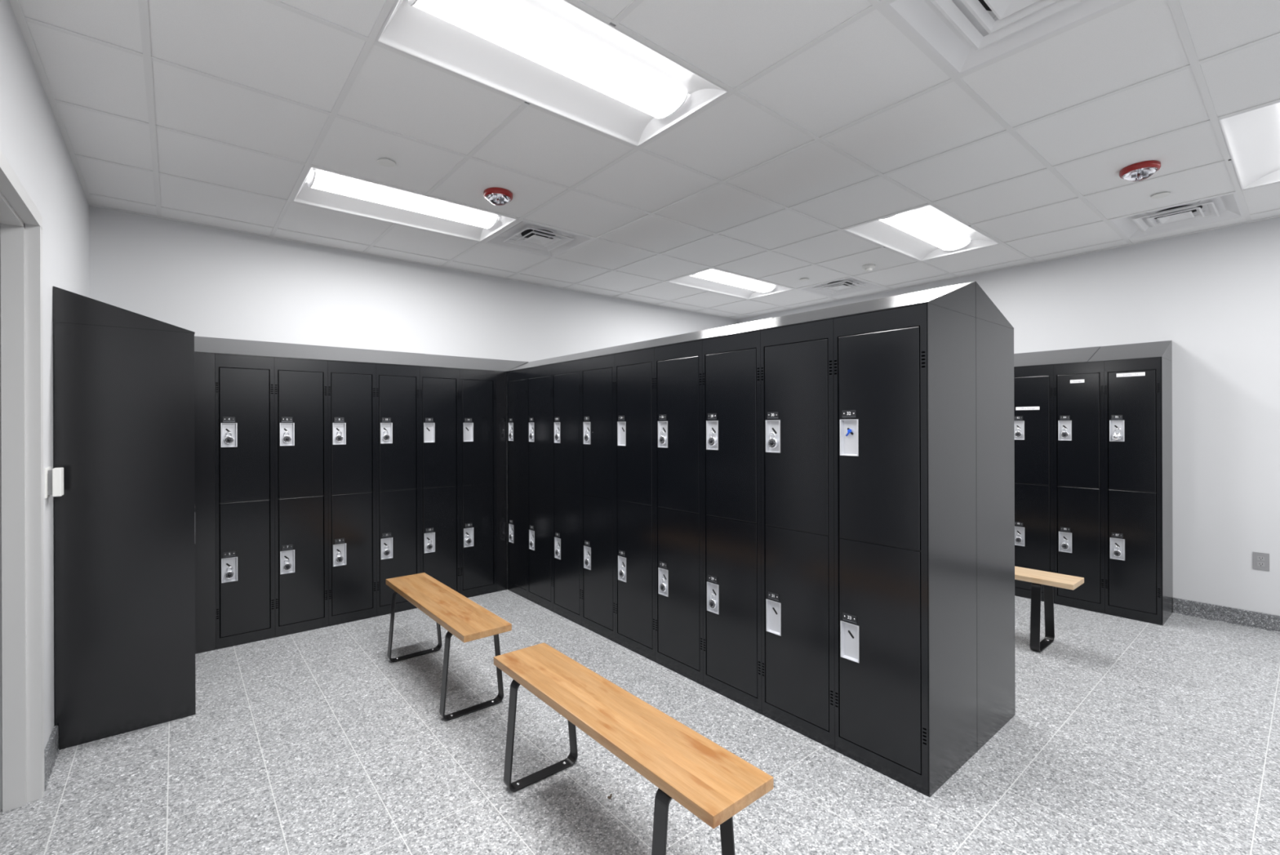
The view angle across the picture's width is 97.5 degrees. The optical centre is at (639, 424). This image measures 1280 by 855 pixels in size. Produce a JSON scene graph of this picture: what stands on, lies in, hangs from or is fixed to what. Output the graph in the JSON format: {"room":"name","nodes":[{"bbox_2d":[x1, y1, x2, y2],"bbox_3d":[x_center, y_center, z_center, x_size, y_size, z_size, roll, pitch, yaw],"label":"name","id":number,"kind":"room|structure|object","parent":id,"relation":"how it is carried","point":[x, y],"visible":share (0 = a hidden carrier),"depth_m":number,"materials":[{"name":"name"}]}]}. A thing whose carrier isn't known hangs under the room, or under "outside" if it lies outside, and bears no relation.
{"room":"changing room","nodes":[
{"label":"changing room","id":0,"kind":"room"},
{"bbox_2d":[0,0,89,749],"bbox_3d":[-0.988,-0.086,0.477,0.110,2.950,7.795,0,0,-40],"label":"wall","id":1,"kind":"structure","parent":0,"point":[32,142],"depth_m":2.29,"materials":[{"name":"white paint"}]},
{"bbox_2d":[0,150,44,812],"bbox_3d":[-1.996,0.301,1.694,0.145,2.182,1.014,0,0,-40],"label":"trim","id":2,"kind":"structure","parent":1,"relation":"attached to","point":[21,329],"depth_m":2.05,"materials":[{"name":"white paint"}]},
{"bbox_2d":[44,724,59,791],"bbox_3d":[-2.379,1.340,2.263,0.017,0.108,0.357,0,0,-40],"label":"baseboard","id":3,"kind":"structure","parent":1,"relation":"attached to","point":[51,749],"depth_m":2.26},
{"bbox_2d":[44,466,63,498],"bbox_3d":[-2.397,0.236,2.302,0.044,0.120,0.128,0,0,-40],"label":"wall switch","id":4,"kind":"object","parent":1,"relation":"attached to","point":[54,477],"visible":1,"depth_m":2.28,"materials":[{"name":"white plastic"}]},
{"bbox_2d":[88,205,737,573],"bbox_3d":[-1.046,-0.086,5.423,6.107,2.950,0.100,0,0,-40],"label":"wall","id":5,"kind":"structure","parent":0,"point":[205,281],"depth_m":4.31,"materials":[{"name":"white paint"}]},
{"bbox_2d":[0,573,1279,854],"bbox_3d":[0.719,1.433,1.886,7.905,0.100,7.795,0,0,-40],"label":"floor","id":6,"kind":"structure","parent":0,"point":[1124,735],"depth_m":2.27,"materials":[{"name":"grey tile"}]},
{"bbox_2d":[214,354,275,648],"bbox_3d":[-2.646,0.479,3.741,0.310,1.830,0.433,0,0,-40],"label":"locker","id":7,"kind":"object","parent":6,"relation":"on","point":[244,385],"visible":0.98,"depth_m":3.57,"materials":[{"name":"black metal"}]},
{"bbox_2d":[194,352,215,653],"bbox_3d":[-2.675,0.479,3.441,0.115,1.832,0.002,0,0,-40],"label":"filler panel","id":8,"kind":"object","parent":7,"relation":"attached to","point":[204,363],"visible":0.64,"depth_m":3.44,"materials":[{"name":"black paint"}]},
{"bbox_2d":[223,431,233,444],"bbox_3d":[-2.578,0.084,3.522,0.049,0.076,0.026,0,0,-40],"label":"padlock","id":9,"kind":"object","parent":7,"relation":"attached to","point":[228,439],"visible":1,"depth_m":3.52,"materials":[{"name":"silver metal"}]},
{"bbox_2d":[224,566,234,578],"bbox_3d":[-2.575,0.929,3.522,0.049,0.076,0.026,0,0,-40],"label":"padlock","id":10,"kind":"object","parent":7,"relation":"attached to","point":[228,574],"visible":1,"depth_m":3.52,"materials":[{"name":"silver metal"}]},
{"bbox_2d":[274,357,328,637],"bbox_3d":[-2.406,0.479,3.939,0.310,1.830,0.433,0,0,-40],"label":"locker","id":11,"kind":"object","parent":6,"relation":"on","point":[300,385],"visible":0.98,"depth_m":3.77,"materials":[{"name":"black metal"}]},
{"bbox_2d":[282,431,291,442],"bbox_3d":[-2.338,0.084,3.720,0.049,0.076,0.026,0,0,-40],"label":"padlock","id":12,"kind":"object","parent":11,"relation":"attached to","point":[286,438],"visible":1,"depth_m":3.71,"materials":[{"name":"silver metal"}]},
{"bbox_2d":[283,558,291,570],"bbox_3d":[-2.335,0.929,3.720,0.049,0.076,0.026,0,0,-40],"label":"padlock","id":13,"kind":"object","parent":11,"relation":"attached to","point":[287,566],"visible":1,"depth_m":3.71,"materials":[{"name":"silver metal"}]},
{"bbox_2d":[327,360,377,626],"bbox_3d":[-2.167,0.478,4.137,0.310,1.830,0.433,0,0,-40],"label":"locker","id":14,"kind":"object","parent":6,"relation":"on","point":[352,386],"visible":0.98,"depth_m":3.97,"materials":[{"name":"black metal"}]},
{"bbox_2d":[334,431,342,441],"bbox_3d":[-2.099,0.083,3.918,0.049,0.076,0.026,0,0,-40],"label":"padlock","id":15,"kind":"object","parent":14,"relation":"attached to","point":[339,437],"visible":1,"depth_m":3.91,"materials":[{"name":"silver metal"}]},
{"bbox_2d":[335,551,343,562],"bbox_3d":[-2.096,0.928,3.918,0.049,0.076,0.026,0,0,-40],"label":"padlock","id":16,"kind":"object","parent":14,"relation":"attached to","point":[340,558],"visible":1,"depth_m":3.91,"materials":[{"name":"silver metal"}]},
{"bbox_2d":[376,364,420,616],"bbox_3d":[-1.927,0.477,4.335,0.310,1.830,0.433,0,0,-40],"label":"locker","id":17,"kind":"object","parent":6,"relation":"on","point":[397,386],"visible":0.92,"depth_m":4.17,"materials":[{"name":"black metal"}]},
{"bbox_2d":[382,430,390,440],"bbox_3d":[-1.859,0.082,4.116,0.049,0.076,0.026,0,0,-40],"label":"padlock","id":18,"kind":"object","parent":17,"relation":"attached to","point":[385,437],"visible":1,"depth_m":4.11,"materials":[{"name":"silver metal"}]},
{"bbox_2d":[382,545,390,555],"bbox_3d":[-1.856,0.927,4.117,0.049,0.076,0.026,2,-1,-40],"label":"padlock","id":19,"kind":"object","parent":17,"relation":"attached to","point":[386,552],"visible":1,"depth_m":4.11,"materials":[{"name":"silver metal"}]},
{"bbox_2d":[419,366,460,593],"bbox_3d":[-1.688,0.476,4.534,0.310,1.830,0.433,0,0,-40],"label":"locker","id":20,"kind":"object","parent":6,"relation":"on","point":[439,388],"visible":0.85,"depth_m":4.37,"materials":[{"name":"black metal"}]},
{"bbox_2d":[194,336,444,368],"bbox_3d":[-2.447,-0.515,3.913,2.015,0.154,0.439,0,0,-40],"label":"sloping top","id":21,"kind":"object","parent":20,"relation":"on","point":[202,344],"visible":0.5,"depth_m":3.97,"materials":[{"name":"black paint"}]},
{"bbox_2d":[426,539,432,550],"bbox_3d":[-1.617,0.926,4.315,0.049,0.076,0.026,0,0,-40],"label":"padlock","id":22,"kind":"object","parent":20,"relation":"attached to","point":[428,546],"visible":1,"depth_m":4.31,"materials":[{"name":"silver metal"}]},
{"bbox_2d":[386,572,511,719],"bbox_3d":[-1.084,1.168,3.056,0.306,0.442,1.214,0,0,-40],"label":"bench","id":23,"kind":"object","parent":6,"relation":"on","point":[464,619],"visible":0.99,"depth_m":2.83,"materials":[{"name":"brown wood"}]},
{"bbox_2d":[459,368,497,597],"bbox_3d":[-1.448,0.475,4.732,0.310,1.830,0.433,0,0,-40],"label":"locker","id":24,"kind":"object","parent":6,"relation":"on","point":[477,388],"visible":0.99,"depth_m":4.57,"materials":[{"name":"black metal"}]},
{"bbox_2d":[465,534,471,544],"bbox_3d":[-1.377,0.925,4.513,0.049,0.076,0.026,1,-1,-40],"label":"padlock","id":25,"kind":"object","parent":24,"relation":"attached to","point":[468,540],"visible":1,"depth_m":4.51,"materials":[{"name":"silver metal"}]},
{"bbox_2d":[425,353,528,371],"bbox_3d":[-1.294,-0.519,4.867,0.972,0.153,0.439,0,0,-40],"label":"sloping top","id":26,"kind":"object","parent":24,"relation":"on","point":[446,361],"visible":0.64,"depth_m":4.76,"materials":[{"name":"black paint"}]},
{"bbox_2d":[496,371,506,591],"bbox_3d":[-1.157,0.474,4.697,0.093,1.832,0.002,0,0,-40],"label":"filler panel","id":27,"kind":"object","parent":24,"relation":"attached to","point":[501,376],"visible":1,"depth_m":4.70,"materials":[{"name":"black paint"}]},
{"bbox_2d":[506,368,527,599],"bbox_3d":[-0.831,0.473,4.734,0.458,1.830,0.350,0,0,-40],"label":"locker","id":28,"kind":"object","parent":6,"relation":"on","point":[517,380],"visible":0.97,"depth_m":4.59,"materials":[{"name":"black metal"}]},
{"bbox_2d":[509,429,512,438],"bbox_3d":[-1.074,0.079,4.672,0.026,0.076,0.049,0,0,-40],"label":"padlock","id":29,"kind":"object","parent":28,"relation":"attached to","point":[510,433],"visible":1,"depth_m":4.66,"materials":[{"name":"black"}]},
{"bbox_2d":[509,530,513,539],"bbox_3d":[-1.071,0.924,4.672,0.026,0.076,0.049,0,-1,-40],"label":"padlock","id":30,"kind":"object","parent":28,"relation":"attached to","point":[511,537],"visible":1,"depth_m":4.66,"materials":[{"name":"silver metal"}]},
{"bbox_2d":[506,351,584,371],"bbox_3d":[-0.910,-0.520,4.824,0.456,0.153,0.990,0,0,-40],"label":"sloping top","id":31,"kind":"object","parent":28,"relation":"on","point":[534,363],"visible":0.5,"depth_m":4.69,"materials":[{"name":"black paint"}]},
{"bbox_2d":[527,364,552,611],"bbox_3d":[-0.597,0.472,4.450,0.458,1.830,0.383,0,0,-40],"label":"locker","id":32,"kind":"object","parent":6,"relation":"on","point":[540,449],"visible":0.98,"depth_m":4.30,"materials":[{"name":"black metal"}]},
{"bbox_2d":[529,429,533,439],"bbox_3d":[-0.851,0.078,4.402,0.026,0.076,0.049,0,0,-40],"label":"padlock","id":33,"kind":"object","parent":32,"relation":"attached to","point":[531,434],"visible":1,"depth_m":4.39,"materials":[{"name":"silver metal"}]},
{"bbox_2d":[529,537,533,546],"bbox_3d":[-0.848,0.923,4.402,0.026,0.076,0.049,0,0,-40],"label":"padlock","id":34,"kind":"object","parent":32,"relation":"attached to","point":[531,542],"visible":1,"depth_m":4.39,"materials":[{"name":"silver metal"}]},
{"bbox_2d":[539,317,773,366],"bbox_3d":[-0.006,-0.524,3.732,0.456,0.154,1.843,0,0,-40],"label":"sloping top","id":35,"kind":"object","parent":32,"relation":"on","point":[716,332],"visible":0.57,"depth_m":3.50,"materials":[{"name":"black paint"}]},
{"bbox_2d":[551,360,582,626],"bbox_3d":[-0.352,0.471,4.154,0.458,1.830,0.383,0,0,-40],"label":"locker","id":36,"kind":"object","parent":6,"relation":"on","point":[566,376],"visible":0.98,"depth_m":4.00,"materials":[{"name":"black metal"}]},
{"bbox_2d":[555,545,559,555],"bbox_3d":[-0.602,0.922,4.106,0.026,0.076,0.049,0,0,-40],"label":"padlock","id":37,"kind":"object","parent":36,"relation":"attached to","point":[557,550],"visible":1,"depth_m":4.09,"materials":[{"name":"silver metal"}]},
{"bbox_2d":[555,429,559,439],"bbox_3d":[-0.605,0.077,4.106,0.026,0.076,0.049,0,0,-40],"label":"padlock","id":38,"kind":"object","parent":36,"relation":"attached to","point":[557,435],"visible":1,"depth_m":4.09,"materials":[{"name":"silver metal"}]},
{"bbox_2d":[581,354,615,642],"bbox_3d":[-0.107,0.471,3.858,0.458,1.830,0.383,0,0,-40],"label":"locker","id":39,"kind":"object","parent":6,"relation":"on","point":[597,374],"visible":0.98,"depth_m":3.71,"materials":[{"name":"black metal"}]},
{"bbox_2d":[584,430,589,440],"bbox_3d":[-0.360,0.077,3.809,0.026,0.076,0.049,0,0,-40],"label":"padlock","id":40,"kind":"object","parent":39,"relation":"attached to","point":[586,436],"visible":1,"depth_m":3.80,"materials":[{"name":"silver metal"}]},
{"bbox_2d":[584,554,590,565],"bbox_3d":[-0.357,0.922,3.809,0.026,0.076,0.049,0,0,-40],"label":"padlock","id":41,"kind":"object","parent":39,"relation":"attached to","point":[587,561],"visible":1,"depth_m":3.80,"materials":[{"name":"silver metal"}]},
{"bbox_2d":[493,642,773,854],"bbox_3d":[-0.119,1.165,1.894,0.306,0.442,1.214,0,0,-40],"label":"bench","id":42,"kind":"object","parent":6,"relation":"on","point":[712,782],"visible":1,"depth_m":1.70,"materials":[{"name":"brown wood"}]},
{"bbox_2d":[614,347,655,662],"bbox_3d":[0.139,0.470,3.562,0.458,1.830,0.383,0,0,-40],"label":"locker","id":43,"kind":"object","parent":6,"relation":"on","point":[634,371],"visible":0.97,"depth_m":3.41,"materials":[{"name":"black metal"}]},
{"bbox_2d":[619,564,625,577],"bbox_3d":[-0.112,0.921,3.513,0.026,0.076,0.049,0,0,-40],"label":"padlock","id":44,"kind":"object","parent":43,"relation":"attached to","point":[622,572],"visible":1,"depth_m":3.50,"materials":[{"name":"silver metal"}]},
{"bbox_2d":[654,340,703,685],"bbox_3d":[0.384,0.469,3.265,0.458,1.830,0.383,0,0,-40],"label":"locker","id":45,"kind":"object","parent":6,"relation":"on","point":[678,406],"visible":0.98,"depth_m":3.11,"materials":[{"name":"black metal"}]},
{"bbox_2d":[659,431,666,444],"bbox_3d":[0.130,0.075,3.217,0.026,0.076,0.049,0,0,-40],"label":"padlock","id":46,"kind":"object","parent":45,"relation":"attached to","point":[663,439],"visible":1,"depth_m":3.21,"materials":[{"name":"silver metal"}]},
{"bbox_2d":[659,577,666,591],"bbox_3d":[0.133,0.920,3.217,0.026,0.076,0.049,0,0,-40],"label":"padlock","id":47,"kind":"object","parent":45,"relation":"attached to","point":[663,586],"visible":1,"depth_m":3.21,"materials":[{"name":"silver metal"}]},
{"bbox_2d":[702,330,761,714],"bbox_3d":[0.629,0.468,2.969,0.458,1.830,0.383,0,0,-40],"label":"locker","id":48,"kind":"object","parent":6,"relation":"on","point":[731,364],"visible":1,"depth_m":2.81,"materials":[{"name":"black metal"}]},
{"bbox_2d":[708,593,717,608],"bbox_3d":[0.379,0.919,2.920,0.026,0.076,0.049,0,0,-40],"label":"padlock","id":49,"kind":"object","parent":48,"relation":"attached to","point":[713,602],"visible":1,"depth_m":2.91,"materials":[{"name":"silver metal"}]},
{"bbox_2d":[708,431,717,445],"bbox_3d":[0.375,0.074,2.921,0.026,0.076,0.049,0,-1,-40],"label":"padlock","id":50,"kind":"object","parent":48,"relation":"attached to","point":[713,441],"visible":1,"depth_m":2.91,"materials":[{"name":"silver metal"}]},
{"bbox_2d":[720,280,975,337],"bbox_3d":[0.912,-0.526,2.622,0.456,0.153,1.032,0,0,-40],"label":"sloping top","id":51,"kind":"object","parent":48,"relation":"on","point":[960,298],"visible":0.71,"depth_m":2.39,"materials":[{"name":"black paint"}]},
{"bbox_2d":[760,318,835,750],"bbox_3d":[0.874,0.467,2.673,0.458,1.830,0.383,0,0,-40],"label":"locker","id":52,"kind":"object","parent":6,"relation":"on","point":[797,474],"visible":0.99,"depth_m":2.51,"materials":[{"name":"black metal"}]},
{"bbox_2d":[768,431,778,448],"bbox_3d":[0.621,0.073,2.624,0.026,0.076,0.049,0,0,-40],"label":"padlock","id":53,"kind":"object","parent":52,"relation":"attached to","point":[773,442],"visible":1,"depth_m":2.62,"materials":[{"name":"silver metal"}]},
{"bbox_2d":[833,303,928,796],"bbox_3d":[1.119,0.466,2.376,0.458,1.830,0.383,0,0,-40],"label":"locker","id":54,"kind":"object","parent":6,"relation":"on","point":[880,357],"visible":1,"depth_m":2.22,"materials":[{"name":"black metal"}]},
{"bbox_2d":[927,302,977,796],"bbox_3d":[1.244,0.465,2.227,0.454,1.832,0.003,0,0,-40],"label":"end panel","id":55,"kind":"object","parent":54,"relation":"attached to","point":[951,334],"visible":1,"depth_m":2.21,"materials":[{"name":"black paint"}]},
{"bbox_2d":[1013,364,1054,603],"bbox_3d":[3.230,0.459,4.551,0.403,1.830,0.304,0,0,-40],"label":"locker","id":56,"kind":"object","parent":6,"relation":"on","point":[1033,386],"visible":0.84,"depth_m":4.41,"materials":[{"name":"black metal"}]},
{"bbox_2d":[1014,427,1022,436],"bbox_3d":[3.023,0.065,4.489,0.026,0.076,0.049,0,-1,-40],"label":"padlock","id":57,"kind":"object","parent":56,"relation":"attached to","point":[1018,433],"visible":1,"depth_m":4.48,"materials":[{"name":"silver metal"}]},
{"bbox_2d":[1014,533,1022,542],"bbox_3d":[3.026,0.910,4.489,0.026,0.076,0.049,0,0,-40],"label":"padlock","id":58,"kind":"object","parent":56,"relation":"attached to","point":[1018,539],"visible":1,"depth_m":4.48,"materials":[{"name":"silver metal"}]},
{"bbox_2d":[1014,565,1084,652],"bbox_3d":[2.232,1.156,3.817,0.306,0.442,1.214,0,0,-40],"label":"bench","id":59,"kind":"object","parent":6,"relation":"on","point":[1038,578],"visible":0.5,"depth_m":3.42,"materials":[{"name":"brown wood"}]},
{"bbox_2d":[1053,361,1105,613],"bbox_3d":[3.425,0.458,4.316,0.403,1.830,0.304,0,0,-40],"label":"locker","id":60,"kind":"object","parent":6,"relation":"on","point":[1078,388],"visible":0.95,"depth_m":4.18,"materials":[{"name":"black metal"}]},
{"bbox_2d":[1060,427,1069,437],"bbox_3d":[3.218,0.064,4.254,0.026,0.076,0.049,0,0,-40],"label":"padlock","id":61,"kind":"object","parent":60,"relation":"attached to","point":[1064,434],"visible":1,"depth_m":4.25,"materials":[{"name":"silver metal"}]},
{"bbox_2d":[1061,539,1069,549],"bbox_3d":[3.221,0.909,4.254,0.026,0.076,0.049,0,0,-40],"label":"padlock","id":62,"kind":"object","parent":60,"relation":"attached to","point":[1064,545],"visible":1,"depth_m":4.25,"materials":[{"name":"silver metal"}]},
{"bbox_2d":[1104,357,1162,625],"bbox_3d":[3.619,0.458,4.081,0.403,1.830,0.304,0,0,-40],"label":"locker","id":63,"kind":"object","parent":6,"relation":"on","point":[1133,503],"visible":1,"depth_m":3.95,"materials":[{"name":"black metal"}]},
{"bbox_2d":[1111,427,1121,439],"bbox_3d":[3.409,0.069,4.016,0.023,0.090,0.054,0,0,-40],"label":"padlock","id":64,"kind":"object","parent":63,"relation":"attached to","point":[1116,436],"visible":1,"depth_m":4.01,"materials":[{"name":"silver metal"}]},
{"bbox_2d":[1112,546,1121,556],"bbox_3d":[3.415,0.908,4.019,0.026,0.076,0.049,0,0,-40],"label":"padlock","id":65,"kind":"object","parent":63,"relation":"attached to","point":[1117,553],"visible":1,"depth_m":4.01,"materials":[{"name":"silver metal"}]},
{"bbox_2d":[1087,340,1172,362],"bbox_3d":[3.591,-0.536,4.121,0.415,0.153,0.406,0,0,-40],"label":"sloping top","id":66,"kind":"object","parent":63,"relation":"on","point":[1157,348],"visible":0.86,"depth_m":4.09,"materials":[{"name":"black paint"}]},
{"bbox_2d":[1161,356,1173,625],"bbox_3d":[3.724,0.457,3.966,0.413,1.832,0.002,0,0,-40],"label":"end panel","id":67,"kind":"object","parent":63,"relation":"attached to","point":[1166,365],"visible":1,"depth_m":3.95,"materials":[{"name":"black paint"}]},
{"bbox_3d":[0.500,0.469,3.859,0.458,1.830,0.383,0,0,-40],"label":"locker","id":68,"kind":"object","parent":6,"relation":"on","visible":0},
{"bbox_2d":[975,281,1013,328],"bbox_3d":[1.016,-0.527,3.224,0.466,0.153,1.827,0,0,-40],"label":"sloping top","id":69,"kind":"object","parent":68,"relation":"on","point":[985,308],"visible":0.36,"depth_m":2.45,"materials":[{"name":"black paint"}]},
{"bbox_3d":[2.453,0.462,5.490,0.403,1.830,0.304,0,0,-40],"label":"locker","id":70,"kind":"object","parent":6,"relation":"on","visible":0},
{"bbox_2d":[1013,346,1101,367],"bbox_3d":[2.910,-0.534,4.944,0.415,0.154,1.727,0,0,-40],"label":"sloping top","id":71,"kind":"object","parent":70,"relation":"on","point":[1079,355],"visible":0.21,"depth_m":4.46,"materials":[{"name":"black paint"}]},
{"bbox_3d":[-2.602,0.479,2.904,0.458,1.830,0.300,0,0,-40],"label":"locker","id":72,"kind":"object","parent":6,"relation":"on","visible":0},
{"bbox_2d":[53,285,195,333],"bbox_3d":[-2.752,-0.513,3.067,0.474,0.153,1.346,0,0,-40],"label":"sloping top","id":73,"kind":"object","parent":72,"relation":"on","point":[68,307],"visible":0.43,"depth_m":2.48,"materials":[{"name":"black paint"}]},
{"bbox_3d":[-2.410,0.479,2.672,0.458,1.830,0.300,0,0,-40],"label":"locker","id":74,"kind":"object","parent":6,"relation":"on","visible":0},
{"bbox_2d":[53,321,195,749],"bbox_3d":[-2.320,0.478,2.548,0.471,1.832,0.002,0,0,-40],"label":"end panel","id":75,"kind":"object","parent":74,"relation":"attached to","point":[124,516],"visible":1,"depth_m":2.54,"materials":[{"name":"black paint"}]},
{"bbox_2d":[8,0,1279,319],"bbox_3d":[1.363,-1.376,2.427,6.007,0.041,7.595,0,0,-40],"label":"ceiling","id":76,"kind":"structure","parent":0,"point":[834,116],"depth_m":2.61,"materials":[{"name":"tile"}]},
{"bbox_2d":[377,158,395,167],"bbox_3d":[-1.301,-1.346,2.885,0.086,0.014,0.086,0,0,-40],"label":"sprinkler cover","id":77,"kind":"object","parent":76,"relation":"attached to","point":[384,162],"visible":1,"depth_m":2.88,"materials":[{"name":"white plastic"}]},
{"bbox_2d":[292,166,518,241],"bbox_3d":[-1.450,-1.406,3.539,1.197,0.120,0.588,0,0,-40],"label":"ceiling light","id":78,"kind":"object","parent":76,"relation":"attached to","point":[319,188],"visible":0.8,"depth_m":3.55,"materials":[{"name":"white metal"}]},
{"bbox_2d":[483,186,512,205],"bbox_3d":[-0.828,-1.319,3.284,0.166,0.068,0.166,0,0,-40],"label":"fire alarm strobe","id":79,"kind":"object","parent":76,"relation":"attached to","point":[497,196],"visible":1,"depth_m":3.24,"materials":[{"name":"red plastic"}]},
{"bbox_2d":[484,220,593,257],"bbox_3d":[-0.745,-1.419,4.122,0.586,0.141,0.586,0,0,-40],"label":"ceiling vent","id":80,"kind":"object","parent":76,"relation":"in","point":[525,236],"visible":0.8,"depth_m":4.16,"materials":[{"name":"white metal"}]},
{"bbox_2d":[375,0,728,146],"bbox_3d":[-0.284,-1.411,2.130,1.197,0.120,0.588,0,0,-40],"label":"ceiling light","id":81,"kind":"object","parent":76,"relation":"attached to","point":[555,56],"visible":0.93,"depth_m":2.13,"materials":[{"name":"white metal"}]},
{"bbox_2d":[667,268,792,299],"bbox_3d":[0.899,-1.415,5.482,1.197,0.120,0.588,0,0,-40],"label":"ceiling light","id":82,"kind":"object","parent":76,"relation":"attached to","point":[713,280],"visible":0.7,"depth_m":5.56,"materials":[{"name":"white plastic"}]},
{"bbox_2d":[799,278,808,281],"bbox_3d":[1.536,-1.356,5.258,0.086,0.014,0.086,0,0,-40],"label":"sprinkler cover","id":83,"kind":"object","parent":76,"relation":"attached to","point":[801,279],"visible":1,"depth_m":5.24,"materials":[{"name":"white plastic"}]},
{"bbox_2d":[799,277,882,297],"bbox_3d":[1.992,-1.429,5.596,0.586,0.141,0.586,0,0,-40],"label":"ceiling vent","id":84,"kind":"object","parent":76,"relation":"in","point":[849,285],"visible":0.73,"depth_m":5.63,"materials":[{"name":"white metal"}]},
{"bbox_2d":[862,263,875,271],"bbox_3d":[1.963,-1.338,4.820,0.106,0.051,0.106,0,0,-40],"label":"smoke detector","id":85,"kind":"object","parent":76,"relation":"attached to","point":[868,268],"visible":1,"depth_m":4.79,"materials":[{"name":"white plastic"}]},
{"bbox_2d":[843,204,999,261],"bbox_3d":[2.064,-1.419,4.074,1.197,0.120,0.588,0,0,-40],"label":"ceiling light","id":86,"kind":"object","parent":76,"relation":"attached to","point":[927,232],"visible":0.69,"depth_m":4.11,"materials":[{"name":"white plastic"}]},
{"bbox_2d":[884,0,1126,75],"bbox_3d":[1.198,-1.426,1.774,0.586,0.141,0.586,0,0,-40],"label":"ceiling vent","id":87,"kind":"object","parent":76,"relation":"in","point":[966,35],"visible":1,"depth_m":1.91,"materials":[{"name":"white metal"}]},
{"bbox_2d":[1119,160,1160,182],"bbox_3d":[2.654,-1.331,2.983,0.166,0.068,0.166,0,0,22],"label":"fire alarm strobe","id":88,"kind":"object","parent":76,"relation":"attached to","point":[1141,171],"visible":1,"depth_m":2.94,"materials":[{"name":"red plastic"}]},
{"bbox_2d":[1151,191,1170,198],"bbox_3d":[3.090,-1.361,3.333,0.086,0.014,0.086,0,0,-40],"label":"sprinkler cover","id":89,"kind":"object","parent":76,"relation":"attached to","point":[1159,195],"visible":1,"depth_m":3.33,"materials":[{"name":"white plastic"}]},
{"bbox_2d":[1108,192,1244,238],"bbox_3d":[3.546,-1.434,3.717,0.586,0.141,0.586,0,0,-40],"label":"ceiling vent","id":90,"kind":"object","parent":76,"relation":"in","point":[1226,206],"visible":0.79,"depth_m":3.73,"materials":[{"name":"white metal"}]},
{"bbox_2d":[1217,102,1279,190],"bbox_3d":[3.230,-1.423,2.665,1.197,0.120,0.588,0,0,-40],"label":"ceiling light","id":91,"kind":"object","parent":76,"relation":"attached to","point":[1251,137],"visible":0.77,"depth_m":2.80,"materials":[{"name":"white plastic"}]},
{"bbox_2d":[737,217,1279,615],"bbox_3d":[3.752,-0.103,4.335,0.100,2.950,7.695,0,0,-40],"label":"wall","id":92,"kind":"structure","parent":0,"point":[1215,294],"depth_m":3.98,"materials":[{"name":"white paint"}]},
{"bbox_2d":[1173,597,1279,632],"bbox_3d":[4.992,1.313,2.751,0.017,0.110,3.479,0,0,-40],"label":"baseboard","id":93,"kind":"structure","parent":92,"relation":"attached to","point":[1260,620],"depth_m":3.87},
{"bbox_2d":[1252,551,1269,570],"bbox_3d":[4.160,0.917,3.763,0.007,0.116,0.076,0,0,-40],"label":"power outlet","id":94,"kind":"object","parent":92,"relation":"attached to","point":[1260,561],"visible":1,"depth_m":3.76,"materials":[{"name":"grey plastic"}]},
{"bbox_2d":[1257,555,1264,560],"bbox_3d":[4.159,0.897,3.761,0.003,0.026,0.032,0,0,-40],"label":"socket","id":95,"kind":"object","parent":94,"relation":"attached to","point":[1259,557],"depth_m":3.76,"materials":[{"name":"grey plastic"}]},
{"bbox_2d":[1257,561,1264,566],"bbox_3d":[4.159,0.938,3.761,0.003,0.026,0.032,0,0,-40],"label":"socket","id":96,"kind":"object","parent":94,"relation":"attached to","point":[1259,563],"depth_m":3.76,"materials":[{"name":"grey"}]},
{"bbox_3d":[1.480,0.465,2.674,0.458,1.830,0.383,0,0,-40],"label":"locker","id":97,"kind":"object","parent":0,"visible":0},
{"bbox_2d":[975,317,1015,751],"bbox_3d":[1.600,0.464,2.521,0.464,1.832,0.003,0,0,-40],"label":"end panel","id":98,"kind":"object","parent":97,"relation":"attached to","point":[994,343],"visible":1,"depth_m":2.51,"materials":[{"name":"black paint"}]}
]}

